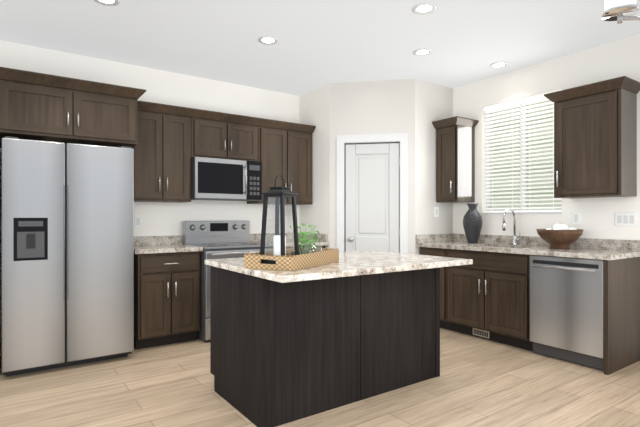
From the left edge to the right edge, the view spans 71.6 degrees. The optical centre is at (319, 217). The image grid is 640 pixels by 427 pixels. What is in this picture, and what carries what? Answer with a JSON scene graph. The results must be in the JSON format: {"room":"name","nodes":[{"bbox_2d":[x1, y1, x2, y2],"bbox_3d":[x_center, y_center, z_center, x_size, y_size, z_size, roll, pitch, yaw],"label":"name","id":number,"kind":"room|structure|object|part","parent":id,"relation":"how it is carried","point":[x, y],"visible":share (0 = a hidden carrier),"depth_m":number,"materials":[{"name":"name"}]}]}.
{"room":"kitchen","nodes":[
{"label":"kitchen","id":0,"kind":"room"},
{"bbox_2d":[0,40,298,354],"bbox_3d":[-1.694,-0.170,4.706,6.350,2.736,0.150,0,0,-35],"label":"wall","id":1,"kind":"structure","parent":0,"point":[173,89],"depth_m":4.71,"materials":[{"name":"white paint"}]},
{"bbox_2d":[134,216,141,226],"bbox_3d":[-1.844,0.043,4.503,0.072,0.115,0.008,0,0,-35],"label":"electrical outlet","id":2,"kind":"object","parent":1,"relation":"attached to","point":[137,221],"visible":1,"depth_m":4.50,"materials":[{"name":"white plastic"}]},
{"bbox_2d":[0,67,315,147],"bbox_3d":[-1.367,-0.884,4.430,3.158,0.475,0.673,0,0,-35],"label":"upper cabinet","id":3,"kind":"object","parent":1,"relation":"attached to","point":[28,111],"depth_m":3.66,"materials":[{"name":"brown wood"}]},
{"bbox_3d":[-2.190,-1.085,3.852,1.146,0.075,0.673,0,0,-35],"label":"fridge crown mount","id":4,"kind":"part","parent":3,"relation":"part of","materials":[{"name":"brown wood"}]},
{"bbox_3d":[-0.982,-1.054,4.881,2.009,0.075,0.378,0,0,-35],"label":"upper crown mount","id":5,"kind":"part","parent":3,"relation":"part of","materials":[{"name":"brown wood"}]},
{"bbox_2d":[132,110,190,202],"bbox_3d":[-1.617,-0.587,4.448,0.576,0.860,0.357,0,0,-35],"label":"upper cabinet","id":6,"kind":"object","parent":1,"relation":"attached to","point":[162,160],"visible":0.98,"depth_m":4.34,"materials":[{"name":"brown wood"}]},
{"bbox_2d":[191,117,257,161],"bbox_3d":[-1.068,-0.816,4.833,0.756,0.403,0.357,0,0,-35],"label":"upper cabinet","id":7,"kind":"object","parent":1,"relation":"attached to","point":[221,139],"visible":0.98,"depth_m":4.69,"materials":[{"name":"brown wood"}]},
{"bbox_2d":[191,157,261,200],"bbox_3d":[-1.040,-0.397,4.793,0.754,0.426,0.452,0,0,-35],"label":"microwave","id":8,"kind":"object","parent":7,"relation":"attached to","point":[224,179],"visible":0.98,"depth_m":4.63,"materials":[{"name":"silver metal"}]},
{"bbox_2d":[247,126,311,204],"bbox_3d":[-0.461,-0.587,5.261,0.721,0.860,0.357,0,0,-35],"label":"upper cabinet","id":9,"kind":"object","parent":1,"relation":"attached to","point":[286,155],"visible":0.62,"depth_m":5.15,"materials":[{"name":"brown wood"}]},
{"bbox_2d":[0,328,639,426],"bbox_3d":[0.204,1.228,2.006,6.350,0.060,6.750,0,0,-35],"label":"floor","id":10,"kind":"structure","parent":0,"point":[479,382],"depth_m":2.99,"materials":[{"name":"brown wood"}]},
{"bbox_2d":[2,136,133,375],"bbox_3d":[-2.156,0.301,3.795,0.910,1.794,0.750,0,0,-35],"label":"fridge","id":11,"kind":"object","parent":10,"relation":"on","point":[67,254],"visible":1,"depth_m":3.48,"materials":[{"name":"silver metal"}]},
{"bbox_2d":[134,235,202,349],"bbox_3d":[-1.551,0.696,4.320,0.616,1.005,0.643,0,0,-35],"label":"base cabinet","id":12,"kind":"object","parent":10,"relation":"on","point":[167,290],"visible":0.9,"depth_m":4.11,"materials":[{"name":"brown wood"}]},
{"bbox_2d":[183,221,272,340],"bbox_3d":[-0.950,0.612,4.665,0.748,1.148,0.723,0,0,-35],"label":"range","id":13,"kind":"object","parent":10,"relation":"on","point":[221,239],"visible":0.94,"depth_m":4.68,"materials":[{"name":"silver metal"}]},
{"bbox_2d":[250,233,328,252],"bbox_3d":[-0.379,0.696,5.144,0.721,1.005,0.643,0,0,-35],"label":"base cabinet","id":14,"kind":"object","parent":10,"relation":"on","point":[321,240],"visible":0.12,"depth_m":5.21,"materials":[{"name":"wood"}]},
{"bbox_2d":[210,266,439,426],"bbox_3d":[0.067,0.766,3.236,1.500,0.865,0.780,0,0,-35],"label":"kitchen island","id":15,"kind":"object","parent":10,"relation":"on","point":[349,327],"depth_m":2.81,"materials":[{"name":"brown wood"}]},
{"bbox_2d":[205,250,472,281],"bbox_3d":[0.135,0.316,3.138,1.562,0.035,1.080,0,0,-35],"label":"island countertop","id":16,"kind":"structure","parent":15,"relation":"on","point":[351,264],"depth_m":2.81,"materials":[{"name":"beige stone"}]},
{"bbox_2d":[244,247,338,270],"bbox_3d":[-0.158,0.254,2.789,0.332,0.087,0.612,0,0,27],"label":"tray","id":17,"kind":"object","parent":16,"relation":"on","point":[288,262],"visible":0.73,"depth_m":2.56,"materials":[{"name":"wicker"}]},
{"bbox_2d":[260,175,298,263],"bbox_3d":[-0.237,0.017,2.620,0.170,0.534,0.170,0,0,30],"label":"lantern","id":18,"kind":"object","parent":17,"relation":"on","point":[279,195],"visible":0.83,"depth_m":2.59,"materials":[{"name":"black metal"}]},
{"bbox_2d":[273,235,285,255],"bbox_3d":[-0.237,0.179,2.620,0.074,0.162,0.074,0,0,-35],"label":"candle","id":19,"kind":"object","parent":18,"relation":"in","point":[277,237],"depth_m":2.59,"materials":[{"name":"white wax"}]},
{"bbox_2d":[289,223,320,253],"bbox_3d":[-0.089,0.161,2.779,0.201,0.246,0.185,0,0,-35],"label":"potted plant","id":20,"kind":"object","parent":17,"relation":"on","point":[304,244],"visible":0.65,"depth_m":2.78,"materials":[{"name":"green plant"}]},
{"bbox_2d":[310,245,321,252],"bbox_3d":[-0.025,0.232,2.860,0.079,0.105,0.080,0,0,-35],"label":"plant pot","id":21,"kind":"object","parent":17,"relation":"on","point":[316,248],"visible":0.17,"depth_m":2.85,"materials":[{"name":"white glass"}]},
{"bbox_2d":[416,246,447,329],"bbox_3d":[1.453,0.760,4.967,0.598,0.875,0.377,0,0,-35],"label":"base cabinet","id":22,"kind":"object","parent":10,"relation":"on","point":[424,250],"depth_m":4.68,"materials":[{"name":"brown wood"}]},
{"bbox_2d":[448,250,543,350],"bbox_3d":[1.823,0.760,4.441,0.598,0.875,0.908,0,0,-35],"label":"base cabinet","id":23,"kind":"object","parent":10,"relation":"on","point":[488,289],"depth_m":4.21,"materials":[{"name":"brown wood"}]},
{"bbox_2d":[473,328,488,337],"bbox_3d":[1.594,1.147,4.399,0.008,0.067,0.185,0,0,-35],"label":"air vent","id":24,"kind":"object","parent":23,"relation":"attached to","point":[481,333],"visible":0.98,"depth_m":4.39,"materials":[{"name":"beige metal"}]},
{"bbox_2d":[416,242,639,261],"bbox_3d":[1.884,0.302,4.314,0.644,0.040,1.944,0,0,-35],"label":"countertop","id":25,"kind":"structure","parent":23,"relation":"on","point":[492,247],"depth_m":3.96,"materials":[{"name":"beige stone"}]},
{"bbox_2d":[463,203,482,242],"bbox_3d":[1.670,0.066,4.859,0.208,0.432,0.208,0,0,-35],"label":"vase","id":26,"kind":"object","parent":25,"relation":"on","point":[472,222],"visible":1,"depth_m":4.79,"materials":[{"name":"black ceramic"}]},
{"bbox_2d":[502,208,519,244],"bbox_3d":[1.943,0.094,4.500,0.236,0.376,0.101,0,0,-35],"label":"faucet","id":27,"kind":"object","parent":25,"relation":"on","point":[514,240],"visible":1,"depth_m":4.54,"materials":[{"name":"silver metal"}]},
{"bbox_2d":[536,229,582,248],"bbox_3d":[2.176,0.195,4.035,0.380,0.174,0.380,0,0,-35],"label":"bowl","id":28,"kind":"object","parent":25,"relation":"on","point":[559,239],"visible":0.98,"depth_m":3.92,"materials":[{"name":"brown wood"}]},
{"bbox_2d":[547,224,576,229],"bbox_3d":[2.176,0.142,4.027,0.250,0.164,0.271,0,0,-35],"label":"decorative balls","id":29,"kind":"object","parent":28,"relation":"in","point":[560,227],"visible":0.25,"depth_m":3.95,"materials":[{"name":"white ceramic"}]},
{"bbox_2d":[530,255,603,369],"bbox_3d":[2.220,0.757,3.794,0.636,0.858,0.592,0,0,-35],"label":"dishwasher","id":30,"kind":"object","parent":10,"relation":"on","point":[566,308],"visible":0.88,"depth_m":3.62,"materials":[{"name":"silver metal"}]},
{"bbox_2d":[0,0,639,95],"bbox_3d":[0.204,-1.568,2.006,6.350,0.060,6.750,0,0,-35],"label":"ceiling","id":31,"kind":"structure","parent":0,"point":[319,43],"depth_m":3.75,"materials":[{"name":"white paint"}]},
{"bbox_2d":[94,0,119,5],"bbox_3d":[-1.509,-1.533,3.131,0.176,0.010,0.176,0,0,-35],"label":"recessed light","id":32,"kind":"object","parent":31,"relation":"in","point":[110,2],"visible":1,"depth_m":3.17,"materials":[{"name":"white plastic"}]},
{"bbox_2d":[258,36,277,44],"bbox_3d":[-0.451,-1.533,3.850,0.176,0.010,0.176,0,0,-35],"label":"recessed light","id":33,"kind":"object","parent":31,"relation":"in","point":[269,40],"visible":1,"depth_m":3.84,"materials":[{"name":"white plastic"}]},
{"bbox_2d":[413,48,431,55],"bbox_3d":[0.955,-1.533,4.129,0.176,0.010,0.176,0,0,-35],"label":"recessed light","id":34,"kind":"object","parent":31,"relation":"in","point":[422,52],"visible":1,"depth_m":4.12,"materials":[{"name":"white plastic"}]},
{"bbox_2d":[412,2,436,13],"bbox_3d":[0.768,-1.533,3.265,0.176,0.010,0.176,0,0,-35],"label":"recessed light","id":35,"kind":"object","parent":31,"relation":"in","point":[424,8],"visible":1,"depth_m":3.26,"materials":[{"name":"white plastic"}]},
{"bbox_2d":[490,62,508,67],"bbox_3d":[1.803,-1.533,4.470,0.176,0.010,0.176,0,0,-35],"label":"recessed light","id":36,"kind":"object","parent":31,"relation":"in","point":[498,64],"visible":1,"depth_m":4.46,"materials":[{"name":"white plastic"}]},
{"bbox_2d":[601,0,639,23],"bbox_3d":[1.541,-1.119,1.600,1.036,0.836,0.116,0,0,0],"label":"pendant chandelier","id":37,"kind":"object","parent":31,"relation":"hanging from","point":[619,11],"visible":1,"depth_m":1.58,"materials":[{"name":"silver metal"}]},
{"bbox_2d":[299,79,452,254],"bbox_3d":[0.663,-0.170,5.460,1.327,2.736,1.327,0,0,-35],"label":"wall","id":38,"kind":"structure","parent":0,"point":[414,109],"depth_m":5.06,"materials":[{"name":"grey paint"}]},
{"bbox_2d":[337,133,407,253],"bbox_3d":[0.591,0.132,5.049,0.797,2.132,0.116,0,0,10],"label":"door frame","id":39,"kind":"structure","parent":38,"relation":"attached to","point":[344,140],"depth_m":5.00,"materials":[{"name":"white wood"}]},
{"bbox_2d":[345,143,399,252],"bbox_3d":[0.594,0.176,5.000,0.624,2.020,0.624,0,0,10],"label":"pantry door","id":40,"kind":"structure","parent":38,"relation":"in","point":[371,196],"depth_m":5.02,"materials":[{"name":"grey wood"}]},
{"bbox_3d":[0.594,0.178,5.000,0.462,1.690,0.420,0,0,-35],"label":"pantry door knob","id":41,"kind":"part","parent":40,"relation":"part of","materials":[{"name":"white wood"}]},
{"bbox_2d":[416,234,451,241],"bbox_3d":[1.321,0.238,5.095,0.622,0.089,0.020,0,0,-35],"label":"backsplash","id":42,"kind":"structure","parent":38,"relation":"attached to","point":[425,237],"depth_m":5.07,"materials":[{"name":"beige stone"}]},
{"bbox_2d":[434,207,438,216],"bbox_3d":[1.345,-0.062,5.122,0.072,0.115,0.008,0,0,-35],"label":"outlet","id":43,"kind":"object","parent":38,"relation":"attached to","point":[436,211],"visible":1,"depth_m":5.12,"materials":[{"name":"white plastic"}]},
{"bbox_2d":[453,34,639,239],"bbox_3d":[2.783,-0.170,3.728,0.150,2.736,6.600,0,0,-35],"label":"wall","id":44,"kind":"structure","parent":0,"point":[616,59],"depth_m":4.28,"materials":[{"name":"white paint"}]},
{"bbox_2d":[432,116,478,202],"bbox_3d":[1.535,-0.632,5.041,0.378,0.920,0.350,0,0,-35],"label":"upper cabinet","id":45,"kind":"object","parent":44,"relation":"attached to","point":[455,163],"depth_m":4.96,"materials":[{"name":"brown wood"}]},
{"bbox_3d":[1.535,-1.054,5.041,0.378,0.075,0.350,0,0,-35],"label":"upper crown mount","id":46,"kind":"part","parent":45,"relation":"part of","materials":[{"name":"brown wood"}]},
{"bbox_2d":[481,102,561,213],"bbox_3d":[2.114,-0.637,4.648,0.137,1.200,0.876,0,0,-35],"label":"window","id":47,"kind":"structure","parent":44,"relation":"in","point":[521,166],"depth_m":4.67,"materials":[{"name":"white"}]},
{"bbox_2d":[484,89,561,212],"bbox_3d":[2.100,-0.644,4.639,0.056,1.182,0.852,0,0,-35],"label":"window blinds","id":48,"kind":"object","parent":47,"relation":"attached to","point":[533,99],"visible":0.81,"depth_m":4.64,"materials":[{"name":"white plastic"}]},
{"bbox_2d":[452,234,639,249],"bbox_3d":[2.139,0.238,4.494,0.020,0.089,1.944,0,0,-35],"label":"backsplash","id":49,"kind":"structure","parent":44,"relation":"attached to","point":[593,244],"depth_m":4.12,"materials":[{"name":"beige stone"}]},
{"bbox_2d":[572,212,580,223],"bbox_3d":[2.393,0.008,4.144,0.008,0.115,0.072,0,0,-35],"label":"electrical outlet","id":50,"kind":"object","parent":44,"relation":"attached to","point":[576,217],"visible":1,"depth_m":4.14,"materials":[{"name":"white plastic"}]},
{"bbox_2d":[544,76,639,198],"bbox_3d":[2.364,-0.644,3.861,0.378,0.935,0.646,0,0,-35],"label":"upper cabinet","id":51,"kind":"object","parent":44,"relation":"attached to","point":[595,145],"depth_m":3.72,"materials":[{"name":"brown wood"}]},
{"bbox_3d":[2.364,-1.075,3.861,0.378,0.075,0.646,0,0,-35],"label":"upper crown mount","id":52,"kind":"part","parent":51,"relation":"part of","materials":[{"name":"brown wood"}]},
{"bbox_2d":[615,213,636,225],"bbox_3d":[2.626,0.018,3.813,0.008,0.115,0.164,0,0,-35],"label":"light switch","id":53,"kind":"object","parent":44,"relation":"attached to","point":[625,219],"visible":1,"depth_m":3.81,"materials":[{"name":"white plastic"}]},
{"label":"outside","id":54,"kind":"structure","parent":0,"visible":0},
{"bbox_2d":[492,100,560,209],"bbox_3d":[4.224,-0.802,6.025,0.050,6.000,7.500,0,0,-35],"label":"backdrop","id":55,"kind":"structure","parent":54,"point":[535,189],"depth_m":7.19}
]}

